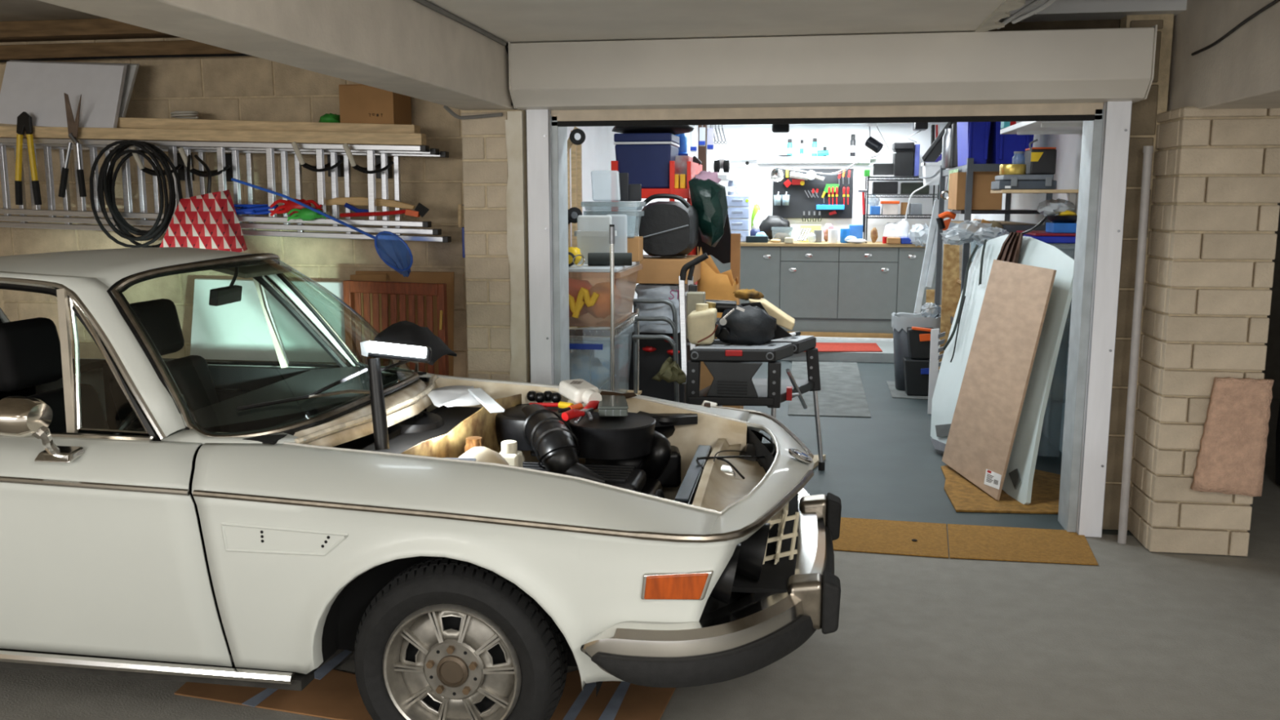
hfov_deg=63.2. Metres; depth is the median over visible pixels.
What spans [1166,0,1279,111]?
ceiling beam
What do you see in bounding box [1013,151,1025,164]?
glass jar
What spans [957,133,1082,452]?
wall
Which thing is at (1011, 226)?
metal rack
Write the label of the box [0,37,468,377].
wall
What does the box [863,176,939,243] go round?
wire rack
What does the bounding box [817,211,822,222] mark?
pliers
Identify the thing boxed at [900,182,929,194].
case
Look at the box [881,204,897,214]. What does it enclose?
carton
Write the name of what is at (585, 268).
lid
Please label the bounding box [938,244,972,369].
sheet
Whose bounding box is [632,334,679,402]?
frame
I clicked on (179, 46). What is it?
trim
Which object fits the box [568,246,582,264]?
wrapper
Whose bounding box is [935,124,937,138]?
rod
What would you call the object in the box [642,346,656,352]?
red part
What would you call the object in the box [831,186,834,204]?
screwdriver
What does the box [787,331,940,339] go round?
skirting board
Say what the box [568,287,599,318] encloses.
foam shapes
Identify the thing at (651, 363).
crate
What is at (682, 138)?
bottle
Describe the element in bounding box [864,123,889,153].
hanging lamp
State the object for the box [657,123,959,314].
wall
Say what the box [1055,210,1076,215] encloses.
mixed parts
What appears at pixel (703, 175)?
cloth
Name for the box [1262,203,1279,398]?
wall
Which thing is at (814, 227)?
stack
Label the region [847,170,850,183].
tool
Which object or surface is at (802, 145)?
spray can
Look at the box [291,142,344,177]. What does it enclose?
wall hook
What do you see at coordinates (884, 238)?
tin
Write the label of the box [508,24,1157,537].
door frame
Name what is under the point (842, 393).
floor mat
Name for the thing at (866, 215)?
wire shelf
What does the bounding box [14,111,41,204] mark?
cutter
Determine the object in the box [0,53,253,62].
cable
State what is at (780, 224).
helmet
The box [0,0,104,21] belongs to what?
ceiling
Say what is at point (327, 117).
garden hose
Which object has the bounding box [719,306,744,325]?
lever
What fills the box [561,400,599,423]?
pliers
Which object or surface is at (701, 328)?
tank
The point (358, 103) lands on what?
cardboard box
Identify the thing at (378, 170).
wall hook
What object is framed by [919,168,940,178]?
lead
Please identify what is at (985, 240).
strap
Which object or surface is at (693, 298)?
canister
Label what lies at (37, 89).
board
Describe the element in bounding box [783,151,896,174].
lead
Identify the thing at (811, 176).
grinder
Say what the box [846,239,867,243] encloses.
pile
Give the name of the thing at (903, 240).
carton
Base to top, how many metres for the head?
0.158 m
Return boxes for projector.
[912,122,928,130]
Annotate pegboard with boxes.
[772,168,853,218]
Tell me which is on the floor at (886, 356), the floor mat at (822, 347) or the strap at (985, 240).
the floor mat at (822, 347)
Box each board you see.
[0,60,127,128]
[50,61,139,117]
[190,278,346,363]
[603,389,641,395]
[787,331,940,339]
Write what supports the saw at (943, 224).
hanging from the metal rack at (1011, 226)
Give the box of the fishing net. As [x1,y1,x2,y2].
[231,177,413,276]
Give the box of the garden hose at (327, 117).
[319,112,340,123]
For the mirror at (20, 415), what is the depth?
2.86 m
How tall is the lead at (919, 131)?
0.173 m
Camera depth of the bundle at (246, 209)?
5.77 m
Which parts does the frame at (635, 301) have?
frame leg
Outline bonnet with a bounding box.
[929,234,1074,504]
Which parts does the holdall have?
bag handle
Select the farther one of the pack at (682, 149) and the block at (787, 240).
the block at (787, 240)
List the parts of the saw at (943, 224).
blade, handle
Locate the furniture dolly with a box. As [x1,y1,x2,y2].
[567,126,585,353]
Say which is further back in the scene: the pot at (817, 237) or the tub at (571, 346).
the pot at (817, 237)
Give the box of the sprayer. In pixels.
[817,146,828,156]
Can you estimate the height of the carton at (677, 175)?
0.094 m
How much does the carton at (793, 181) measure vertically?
0.062 m
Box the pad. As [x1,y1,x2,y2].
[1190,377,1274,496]
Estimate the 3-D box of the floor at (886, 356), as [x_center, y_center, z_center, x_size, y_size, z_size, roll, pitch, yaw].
[1.731,-0.160,11.169,3.360,0.100,1.604,1,9,9]
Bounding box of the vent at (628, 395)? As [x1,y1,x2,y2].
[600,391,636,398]
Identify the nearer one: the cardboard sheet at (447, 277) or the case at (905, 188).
the cardboard sheet at (447, 277)
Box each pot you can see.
[813,230,822,242]
[827,229,837,243]
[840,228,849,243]
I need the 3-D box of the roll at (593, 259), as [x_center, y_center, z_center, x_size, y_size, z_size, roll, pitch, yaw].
[-0.167,-0.560,5.783,0.244,0.072,0.072,0,9,0]
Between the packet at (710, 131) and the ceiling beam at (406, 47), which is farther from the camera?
the packet at (710, 131)
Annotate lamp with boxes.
[640,569,713,600]
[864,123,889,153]
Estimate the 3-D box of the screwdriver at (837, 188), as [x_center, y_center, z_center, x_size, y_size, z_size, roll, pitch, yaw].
[2.180,-1.819,11.529,0.027,0.194,0.028,1,9,9]
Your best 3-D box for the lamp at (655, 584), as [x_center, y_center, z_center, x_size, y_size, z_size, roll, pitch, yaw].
[0.097,0.580,2.692,0.190,0.081,0.033,0,9,0]
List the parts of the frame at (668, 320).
frame leg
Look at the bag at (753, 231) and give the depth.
11.48 m
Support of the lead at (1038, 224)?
on the cloth at (1010, 251)
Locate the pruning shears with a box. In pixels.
[57,93,86,197]
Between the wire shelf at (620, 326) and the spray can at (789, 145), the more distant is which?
the spray can at (789, 145)
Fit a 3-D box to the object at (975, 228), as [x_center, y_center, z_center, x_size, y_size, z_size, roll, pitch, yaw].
[2.291,-0.903,7.080,0.184,0.115,0.159,-8,12,-41]
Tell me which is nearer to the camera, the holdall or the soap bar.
the holdall
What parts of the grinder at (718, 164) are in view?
motor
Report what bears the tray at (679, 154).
on the pack at (682, 149)
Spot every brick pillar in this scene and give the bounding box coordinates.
[461,109,530,382]
[1127,106,1279,556]
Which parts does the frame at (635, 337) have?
frame leg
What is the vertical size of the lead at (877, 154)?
0.210 m
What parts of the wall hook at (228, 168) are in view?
hook arm, wall plate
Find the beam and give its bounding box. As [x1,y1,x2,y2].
[921,122,953,161]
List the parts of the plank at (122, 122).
cord coil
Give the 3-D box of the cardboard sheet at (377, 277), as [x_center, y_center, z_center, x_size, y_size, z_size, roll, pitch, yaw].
[-1.539,0.107,5.859,0.225,1.178,0.188,1,9,9]
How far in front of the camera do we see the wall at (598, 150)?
8.86 m
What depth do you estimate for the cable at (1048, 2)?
4.31 m
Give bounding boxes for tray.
[615,173,628,201]
[627,183,641,201]
[678,153,688,155]
[688,378,814,405]
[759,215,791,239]
[884,235,915,237]
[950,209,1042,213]
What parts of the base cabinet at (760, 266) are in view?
cup handle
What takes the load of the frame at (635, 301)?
on the floor at (1139, 633)
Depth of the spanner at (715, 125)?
8.82 m
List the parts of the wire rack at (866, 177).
post, post, post, post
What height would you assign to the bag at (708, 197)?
0.468 m
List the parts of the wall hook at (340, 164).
hook arm, wall plate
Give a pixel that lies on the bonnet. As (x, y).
(1019, 477)
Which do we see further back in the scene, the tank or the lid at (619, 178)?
the lid at (619, 178)
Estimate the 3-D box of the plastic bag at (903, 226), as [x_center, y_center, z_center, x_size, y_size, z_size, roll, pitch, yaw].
[2.808,-1.380,11.117,0.143,0.267,0.098,1,9,9]
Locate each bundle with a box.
[233,204,281,214]
[568,278,592,317]
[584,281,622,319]
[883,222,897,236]
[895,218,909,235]
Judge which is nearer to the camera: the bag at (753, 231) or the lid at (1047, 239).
the lid at (1047, 239)
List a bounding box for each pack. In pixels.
[568,349,616,389]
[675,133,688,155]
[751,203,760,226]
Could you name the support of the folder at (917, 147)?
on the wire rack at (866, 177)
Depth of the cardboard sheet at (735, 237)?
7.31 m
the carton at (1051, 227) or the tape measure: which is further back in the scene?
the tape measure
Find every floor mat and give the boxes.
[787,360,871,417]
[804,342,882,351]
[886,381,928,399]
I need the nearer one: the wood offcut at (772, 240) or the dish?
the dish
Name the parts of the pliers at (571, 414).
handle, handle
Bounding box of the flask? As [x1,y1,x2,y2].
[941,128,951,168]
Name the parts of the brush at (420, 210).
handle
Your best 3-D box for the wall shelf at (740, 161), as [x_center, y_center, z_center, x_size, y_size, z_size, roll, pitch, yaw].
[1.782,-2.190,11.489,1.617,0.100,0.285,1,9,9]
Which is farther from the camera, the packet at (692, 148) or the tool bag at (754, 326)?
the packet at (692, 148)
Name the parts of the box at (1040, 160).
cord, yellow panel, orange lid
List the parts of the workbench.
leg, panel, silver leg, leg, leg, silver leg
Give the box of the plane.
[755,231,766,235]
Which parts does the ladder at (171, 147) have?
rail, rail, rail, rail, rail, rail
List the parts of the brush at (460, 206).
handle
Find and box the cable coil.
[89,140,182,248]
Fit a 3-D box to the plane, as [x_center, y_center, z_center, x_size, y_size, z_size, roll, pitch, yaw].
[1.316,-1.334,11.295,0.124,0.117,0.080,1,9,9]
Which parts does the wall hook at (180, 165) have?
hook arm, wall plate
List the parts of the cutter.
handle, handle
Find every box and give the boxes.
[338,84,411,124]
[597,395,628,416]
[613,133,679,188]
[613,235,643,262]
[627,254,701,284]
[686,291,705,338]
[699,361,743,408]
[848,224,862,239]
[872,163,893,175]
[947,172,1002,209]
[1023,138,1056,174]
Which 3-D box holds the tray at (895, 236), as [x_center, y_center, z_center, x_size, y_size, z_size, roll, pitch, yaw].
[2.780,-1.321,11.118,0.331,0.026,0.180,1,9,9]
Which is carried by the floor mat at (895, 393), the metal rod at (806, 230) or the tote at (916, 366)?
the tote at (916, 366)
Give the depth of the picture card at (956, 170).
7.81 m
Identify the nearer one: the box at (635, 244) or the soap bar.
the box at (635, 244)
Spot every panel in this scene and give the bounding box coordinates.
[927,328,945,413]
[942,259,1056,500]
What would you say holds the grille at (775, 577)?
on the car
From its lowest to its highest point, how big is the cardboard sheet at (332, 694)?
0.006 m
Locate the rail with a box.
[816,204,844,209]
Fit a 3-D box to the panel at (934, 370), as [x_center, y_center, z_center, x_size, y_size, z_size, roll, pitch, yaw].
[2.218,0.085,7.783,0.106,0.639,0.070,1,9,9]
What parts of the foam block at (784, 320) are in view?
foam backing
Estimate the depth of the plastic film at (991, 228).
6.84 m
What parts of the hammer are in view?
handle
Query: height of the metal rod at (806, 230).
0.132 m
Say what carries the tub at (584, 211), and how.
on the box at (635, 244)
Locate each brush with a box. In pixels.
[339,202,429,217]
[457,204,465,257]
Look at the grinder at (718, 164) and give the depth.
10.32 m
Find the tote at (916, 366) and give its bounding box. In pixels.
[902,326,933,395]
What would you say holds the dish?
on the carton at (1051, 227)
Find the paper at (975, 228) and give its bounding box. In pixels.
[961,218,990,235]
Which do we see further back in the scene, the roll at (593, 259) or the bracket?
the bracket
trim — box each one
[0,17,179,42]
[0,40,243,60]
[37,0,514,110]
[505,120,512,381]
[506,111,527,382]
[973,0,1025,31]
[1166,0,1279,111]
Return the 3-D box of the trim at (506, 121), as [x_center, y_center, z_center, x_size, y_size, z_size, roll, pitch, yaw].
[-0.653,-0.204,5.272,0.025,1.980,0.020,1,9,9]
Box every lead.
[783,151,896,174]
[786,154,879,175]
[905,175,939,221]
[908,130,920,142]
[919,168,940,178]
[1022,216,1047,234]
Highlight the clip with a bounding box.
[940,174,948,199]
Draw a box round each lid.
[568,262,639,272]
[577,215,611,231]
[591,177,620,201]
[1016,230,1075,236]
[1022,234,1075,243]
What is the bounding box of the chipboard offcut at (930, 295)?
[925,289,934,313]
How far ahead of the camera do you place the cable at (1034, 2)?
4.41 m
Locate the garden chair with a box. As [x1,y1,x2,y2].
[342,280,448,375]
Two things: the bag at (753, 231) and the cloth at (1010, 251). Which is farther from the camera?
the bag at (753, 231)
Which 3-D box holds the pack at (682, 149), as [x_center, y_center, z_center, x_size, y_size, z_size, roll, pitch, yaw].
[0.289,-1.540,7.531,0.148,0.252,0.250,1,9,9]
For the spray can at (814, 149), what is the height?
0.200 m
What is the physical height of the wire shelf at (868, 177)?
0.038 m
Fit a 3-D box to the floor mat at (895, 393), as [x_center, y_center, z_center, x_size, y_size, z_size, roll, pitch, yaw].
[2.283,0.254,8.774,0.358,0.006,0.818,1,9,9]
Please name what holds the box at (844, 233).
on the countertop
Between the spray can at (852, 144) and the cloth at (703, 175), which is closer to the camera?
the cloth at (703, 175)
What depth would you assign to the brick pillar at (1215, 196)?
4.56 m
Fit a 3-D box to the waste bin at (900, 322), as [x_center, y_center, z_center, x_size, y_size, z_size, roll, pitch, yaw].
[2.326,-0.071,8.781,0.410,0.636,0.360,1,9,9]
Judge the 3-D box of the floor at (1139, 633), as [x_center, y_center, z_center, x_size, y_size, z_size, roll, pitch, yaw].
[0.530,0.983,4.728,13.600,0.200,15.100,1,9,9]
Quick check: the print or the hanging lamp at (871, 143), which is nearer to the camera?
the print
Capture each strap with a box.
[942,244,978,350]
[950,295,965,362]
[978,239,986,285]
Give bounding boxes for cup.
[773,191,782,205]
[782,191,790,205]
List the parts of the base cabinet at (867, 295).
cup handle, door, drawer, cup handle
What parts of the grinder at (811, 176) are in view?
motor, handle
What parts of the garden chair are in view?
post, rail, hinge plate, post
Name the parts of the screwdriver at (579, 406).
handle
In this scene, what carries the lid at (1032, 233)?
on the lid at (1047, 239)
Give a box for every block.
[741,297,795,340]
[784,237,793,243]
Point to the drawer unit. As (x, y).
(740, 206)
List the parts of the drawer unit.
drawer pull, drawer pull, drawer pull, drawer, drawer, drawer, drawer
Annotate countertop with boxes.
[740,240,926,247]
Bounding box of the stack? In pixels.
[800,224,821,241]
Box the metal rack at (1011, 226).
[933,158,1053,374]
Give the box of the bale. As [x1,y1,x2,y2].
[634,283,688,333]
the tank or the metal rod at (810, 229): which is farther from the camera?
the metal rod at (810, 229)
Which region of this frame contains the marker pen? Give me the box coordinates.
[784,331,800,337]
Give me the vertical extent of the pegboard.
0.548 m
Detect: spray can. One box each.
[728,181,734,195]
[786,138,792,156]
[800,139,804,156]
[811,137,817,156]
[849,134,855,156]
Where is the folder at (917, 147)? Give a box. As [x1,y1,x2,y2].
[912,144,919,176]
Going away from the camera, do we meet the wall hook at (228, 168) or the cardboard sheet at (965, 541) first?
the cardboard sheet at (965, 541)
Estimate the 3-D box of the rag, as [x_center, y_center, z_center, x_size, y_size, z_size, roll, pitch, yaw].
[0.617,-0.374,5.927,0.179,0.066,0.123,1,9,9]
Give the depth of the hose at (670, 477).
3.93 m
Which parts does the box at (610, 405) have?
lid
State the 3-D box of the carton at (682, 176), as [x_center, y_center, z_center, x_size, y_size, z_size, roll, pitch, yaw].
[0.289,-1.196,6.964,0.032,0.094,0.080,1,9,9]
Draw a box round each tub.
[568,263,642,327]
[568,321,635,392]
[573,230,617,263]
[583,210,642,238]
[920,162,941,185]
[1040,244,1075,452]
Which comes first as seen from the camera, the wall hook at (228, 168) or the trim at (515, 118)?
the trim at (515, 118)
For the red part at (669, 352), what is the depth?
6.59 m
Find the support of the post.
attached to the ceiling at (1060, 10)
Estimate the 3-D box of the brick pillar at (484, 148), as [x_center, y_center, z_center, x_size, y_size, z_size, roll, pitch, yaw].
[-0.704,-0.257,5.451,0.315,2.030,0.351,1,9,9]
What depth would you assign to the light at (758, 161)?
11.35 m
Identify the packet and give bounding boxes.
[690,124,697,151]
[698,124,705,145]
[706,124,713,150]
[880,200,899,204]
[1000,121,1009,128]
[1009,121,1016,125]
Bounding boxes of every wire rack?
[568,224,639,391]
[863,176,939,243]
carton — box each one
[675,155,693,188]
[675,173,679,188]
[680,173,686,188]
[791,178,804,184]
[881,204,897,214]
[886,237,900,244]
[900,202,907,214]
[900,237,912,244]
[1045,222,1076,233]
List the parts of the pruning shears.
handle, blade, blade, handle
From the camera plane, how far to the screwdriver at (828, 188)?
11.53 m
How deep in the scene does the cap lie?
3.77 m
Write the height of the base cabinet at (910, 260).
0.995 m
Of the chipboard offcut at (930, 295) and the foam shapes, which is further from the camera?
the chipboard offcut at (930, 295)
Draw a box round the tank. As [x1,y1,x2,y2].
[687,301,718,344]
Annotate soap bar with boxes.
[777,154,791,156]
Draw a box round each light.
[365,339,431,450]
[756,159,870,164]
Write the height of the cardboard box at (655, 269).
0.156 m
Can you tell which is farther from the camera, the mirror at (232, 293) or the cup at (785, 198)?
the cup at (785, 198)
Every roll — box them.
[568,252,575,266]
[572,253,585,266]
[587,253,631,266]
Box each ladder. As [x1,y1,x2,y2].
[0,137,451,242]
[913,199,945,313]
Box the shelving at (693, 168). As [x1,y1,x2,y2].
[610,160,702,389]
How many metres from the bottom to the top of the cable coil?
0.593 m
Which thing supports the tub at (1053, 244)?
on the floor at (1139, 633)
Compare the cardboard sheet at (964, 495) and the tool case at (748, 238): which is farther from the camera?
the tool case at (748, 238)
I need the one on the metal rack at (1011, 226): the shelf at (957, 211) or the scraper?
the shelf at (957, 211)
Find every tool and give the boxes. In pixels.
[692,155,701,165]
[838,171,840,185]
[842,169,844,183]
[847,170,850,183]
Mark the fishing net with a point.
(395, 253)
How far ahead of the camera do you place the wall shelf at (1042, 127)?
5.96 m
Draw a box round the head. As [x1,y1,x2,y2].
[770,168,784,182]
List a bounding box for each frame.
[631,315,679,388]
[632,298,678,351]
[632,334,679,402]
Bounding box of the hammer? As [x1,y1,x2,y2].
[857,188,866,231]
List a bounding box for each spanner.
[711,124,717,144]
[715,124,720,144]
[718,124,724,144]
[721,124,727,144]
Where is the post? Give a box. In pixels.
[697,124,706,171]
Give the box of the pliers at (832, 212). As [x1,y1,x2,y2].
[829,210,836,215]
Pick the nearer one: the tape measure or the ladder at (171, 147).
the ladder at (171, 147)
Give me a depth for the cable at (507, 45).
4.96 m
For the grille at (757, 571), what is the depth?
3.08 m
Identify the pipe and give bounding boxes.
[1117,146,1153,543]
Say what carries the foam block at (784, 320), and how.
on the workbench
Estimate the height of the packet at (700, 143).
0.413 m
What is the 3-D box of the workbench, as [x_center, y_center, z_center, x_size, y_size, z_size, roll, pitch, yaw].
[0.674,0.293,5.904,0.798,0.804,0.657,1,9,9]
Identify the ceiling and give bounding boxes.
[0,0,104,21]
[426,0,1008,43]
[690,0,1186,125]
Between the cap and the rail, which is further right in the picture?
the rail
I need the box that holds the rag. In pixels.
[733,288,764,300]
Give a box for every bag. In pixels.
[160,154,247,252]
[688,177,728,247]
[705,299,776,345]
[750,228,760,235]
[751,209,768,230]
[822,222,834,241]
[908,223,928,244]
[1037,198,1075,215]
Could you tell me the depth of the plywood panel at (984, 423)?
5.86 m
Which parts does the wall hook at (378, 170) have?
hook arm, wall plate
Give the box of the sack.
[696,246,738,346]
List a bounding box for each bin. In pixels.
[891,311,941,391]
[949,122,957,168]
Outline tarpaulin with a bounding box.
[652,356,685,384]
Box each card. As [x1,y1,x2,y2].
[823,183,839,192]
[947,168,958,191]
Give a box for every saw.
[344,202,377,212]
[936,211,956,230]
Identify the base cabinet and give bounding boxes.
[709,246,780,308]
[779,246,839,332]
[836,246,898,333]
[896,247,936,313]
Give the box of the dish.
[1046,215,1076,222]
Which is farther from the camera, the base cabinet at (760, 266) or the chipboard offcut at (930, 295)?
the base cabinet at (760, 266)
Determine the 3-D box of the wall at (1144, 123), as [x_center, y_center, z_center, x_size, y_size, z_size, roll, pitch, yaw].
[2.327,-0.471,4.971,0.200,2.600,0.214,1,9,9]
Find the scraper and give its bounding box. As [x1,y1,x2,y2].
[783,179,791,187]
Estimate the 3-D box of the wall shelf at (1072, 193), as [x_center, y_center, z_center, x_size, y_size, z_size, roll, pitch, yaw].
[2.468,-0.964,6.509,0.468,0.200,0.420,1,9,9]
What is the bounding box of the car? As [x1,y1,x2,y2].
[0,247,841,719]
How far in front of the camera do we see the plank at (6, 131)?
5.70 m
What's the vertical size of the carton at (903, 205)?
0.130 m
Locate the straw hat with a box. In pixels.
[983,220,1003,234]
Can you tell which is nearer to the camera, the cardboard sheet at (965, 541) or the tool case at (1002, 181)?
the cardboard sheet at (965, 541)
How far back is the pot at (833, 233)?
11.15 m
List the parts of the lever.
arm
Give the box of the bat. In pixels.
[325,196,415,209]
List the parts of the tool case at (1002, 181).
case lid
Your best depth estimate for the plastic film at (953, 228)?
6.95 m
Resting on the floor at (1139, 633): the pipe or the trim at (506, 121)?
the pipe
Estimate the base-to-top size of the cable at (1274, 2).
0.090 m
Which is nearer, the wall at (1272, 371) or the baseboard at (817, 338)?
the wall at (1272, 371)
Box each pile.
[773,232,790,242]
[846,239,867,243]
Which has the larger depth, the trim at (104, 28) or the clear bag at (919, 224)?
the clear bag at (919, 224)
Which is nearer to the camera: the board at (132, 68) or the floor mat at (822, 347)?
the board at (132, 68)
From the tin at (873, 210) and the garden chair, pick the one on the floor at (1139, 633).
the garden chair
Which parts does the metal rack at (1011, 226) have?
shelf panel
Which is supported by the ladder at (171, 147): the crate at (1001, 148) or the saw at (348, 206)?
the saw at (348, 206)
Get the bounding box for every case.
[746,235,768,242]
[871,181,897,194]
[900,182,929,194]
[909,203,922,214]
[991,174,1056,190]
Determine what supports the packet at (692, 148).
hanging from the ceiling at (1060, 10)
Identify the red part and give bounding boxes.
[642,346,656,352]
[666,349,679,355]
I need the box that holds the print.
[986,473,998,484]
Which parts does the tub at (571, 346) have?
lid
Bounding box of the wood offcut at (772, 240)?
[769,239,781,242]
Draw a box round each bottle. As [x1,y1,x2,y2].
[558,378,601,404]
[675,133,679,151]
[678,133,687,152]
[870,226,877,242]
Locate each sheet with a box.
[174,649,373,719]
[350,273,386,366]
[355,271,453,376]
[426,385,485,407]
[550,670,675,719]
[611,124,693,134]
[730,233,740,304]
[832,517,948,558]
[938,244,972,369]
[941,465,1060,514]
[946,524,1097,565]
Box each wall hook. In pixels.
[130,146,193,180]
[178,147,232,181]
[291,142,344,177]
[342,143,394,178]
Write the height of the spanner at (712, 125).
0.361 m
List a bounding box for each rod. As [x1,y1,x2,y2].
[795,228,803,240]
[798,228,805,240]
[801,228,808,240]
[804,228,811,240]
[930,124,934,145]
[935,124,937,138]
[937,124,940,155]
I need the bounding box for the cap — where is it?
[373,320,457,365]
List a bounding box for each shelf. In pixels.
[568,311,637,337]
[727,155,876,166]
[865,194,937,197]
[865,213,931,218]
[866,176,923,180]
[990,189,1078,212]
[1000,120,1083,134]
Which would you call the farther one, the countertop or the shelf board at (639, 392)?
the countertop
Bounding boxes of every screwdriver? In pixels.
[529,401,573,408]
[557,403,582,413]
[827,186,830,204]
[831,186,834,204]
[835,186,838,204]
[843,186,844,204]
[846,186,848,204]
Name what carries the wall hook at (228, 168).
attached to the wall at (243, 88)
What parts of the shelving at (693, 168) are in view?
shelf, shelf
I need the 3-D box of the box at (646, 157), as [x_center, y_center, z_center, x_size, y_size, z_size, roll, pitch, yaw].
[0.052,-1.360,7.146,0.390,0.364,0.440,1,9,9]
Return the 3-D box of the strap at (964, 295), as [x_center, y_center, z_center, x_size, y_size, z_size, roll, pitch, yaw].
[2.048,-0.200,6.685,0.020,0.417,0.174,7,11,39]
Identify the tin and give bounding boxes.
[863,169,870,176]
[869,205,879,214]
[882,236,887,243]
[999,164,1026,174]
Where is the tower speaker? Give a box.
[892,142,914,176]
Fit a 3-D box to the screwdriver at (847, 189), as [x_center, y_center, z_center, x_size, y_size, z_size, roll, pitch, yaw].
[2.300,-1.815,11.510,0.027,0.194,0.028,1,9,9]
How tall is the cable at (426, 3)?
0.026 m
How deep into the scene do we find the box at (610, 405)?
3.79 m
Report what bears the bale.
on the crate at (651, 363)
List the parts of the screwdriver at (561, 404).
handle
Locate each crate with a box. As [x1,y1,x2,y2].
[628,328,690,403]
[956,121,991,166]
[986,121,1034,164]
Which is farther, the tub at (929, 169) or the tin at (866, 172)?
the tin at (866, 172)
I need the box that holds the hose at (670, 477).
[657,445,680,487]
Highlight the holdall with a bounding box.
[638,193,698,256]
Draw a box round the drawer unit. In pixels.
[726,195,751,242]
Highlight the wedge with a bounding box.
[812,454,825,469]
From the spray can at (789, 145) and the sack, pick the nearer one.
the sack
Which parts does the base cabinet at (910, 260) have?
cup handle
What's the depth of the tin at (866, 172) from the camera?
11.05 m
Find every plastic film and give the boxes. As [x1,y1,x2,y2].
[942,228,969,244]
[951,220,985,240]
[973,226,1007,239]
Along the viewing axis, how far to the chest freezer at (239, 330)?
6.01 m
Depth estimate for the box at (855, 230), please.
11.31 m
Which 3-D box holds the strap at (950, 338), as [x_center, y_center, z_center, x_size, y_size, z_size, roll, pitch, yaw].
[2.096,-0.408,6.778,0.208,0.693,0.109,-5,10,-28]
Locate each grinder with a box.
[713,159,736,181]
[790,170,824,181]
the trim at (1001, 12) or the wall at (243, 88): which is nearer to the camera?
the trim at (1001, 12)
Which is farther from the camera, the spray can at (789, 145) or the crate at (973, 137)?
the spray can at (789, 145)
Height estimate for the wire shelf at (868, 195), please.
0.038 m
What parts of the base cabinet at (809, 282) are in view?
cup handle, door, drawer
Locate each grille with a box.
[702,426,799,613]
[731,493,797,592]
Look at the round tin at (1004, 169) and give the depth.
6.33 m
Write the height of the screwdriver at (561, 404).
0.026 m
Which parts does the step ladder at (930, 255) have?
rail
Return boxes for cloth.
[694,170,721,183]
[924,153,942,162]
[996,231,1023,263]
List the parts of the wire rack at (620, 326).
post, post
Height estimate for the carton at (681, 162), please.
0.225 m
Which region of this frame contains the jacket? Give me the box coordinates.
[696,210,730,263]
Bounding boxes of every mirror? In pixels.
[0,395,84,462]
[208,266,242,306]
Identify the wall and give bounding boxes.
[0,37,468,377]
[514,19,1119,109]
[567,125,657,386]
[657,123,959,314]
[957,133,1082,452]
[1102,13,1173,529]
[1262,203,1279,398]
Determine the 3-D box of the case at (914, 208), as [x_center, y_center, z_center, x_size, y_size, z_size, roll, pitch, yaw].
[2.957,-1.620,11.156,0.117,0.120,0.180,1,9,9]
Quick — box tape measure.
[786,169,788,177]
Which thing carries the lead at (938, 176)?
hanging from the tub at (929, 169)
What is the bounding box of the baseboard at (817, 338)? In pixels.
[815,337,893,341]
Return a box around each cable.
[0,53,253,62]
[413,0,506,45]
[443,105,502,119]
[505,43,513,106]
[996,0,1044,29]
[1011,0,1055,23]
[1191,0,1279,55]
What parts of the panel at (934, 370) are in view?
panel frame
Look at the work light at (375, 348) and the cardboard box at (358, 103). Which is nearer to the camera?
the work light at (375, 348)
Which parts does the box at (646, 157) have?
lid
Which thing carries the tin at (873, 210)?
on the wire rack at (866, 177)
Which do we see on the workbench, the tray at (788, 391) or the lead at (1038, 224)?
the tray at (788, 391)
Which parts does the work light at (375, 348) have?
stem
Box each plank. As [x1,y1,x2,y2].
[0,125,426,145]
[116,111,420,133]
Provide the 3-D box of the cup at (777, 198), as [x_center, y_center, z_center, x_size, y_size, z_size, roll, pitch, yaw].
[1.538,-1.805,11.626,0.092,0.152,0.092,1,9,9]
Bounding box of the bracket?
[772,124,789,133]
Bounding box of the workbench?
[685,335,825,471]
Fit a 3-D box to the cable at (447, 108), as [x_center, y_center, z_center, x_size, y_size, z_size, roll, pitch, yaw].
[-0.823,-1.224,5.127,0.307,0.073,0.024,2,9,12]
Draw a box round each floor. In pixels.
[0,360,1279,719]
[780,339,939,363]
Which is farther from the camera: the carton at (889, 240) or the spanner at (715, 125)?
the carton at (889, 240)
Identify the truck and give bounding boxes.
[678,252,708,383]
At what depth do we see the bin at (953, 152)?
7.94 m

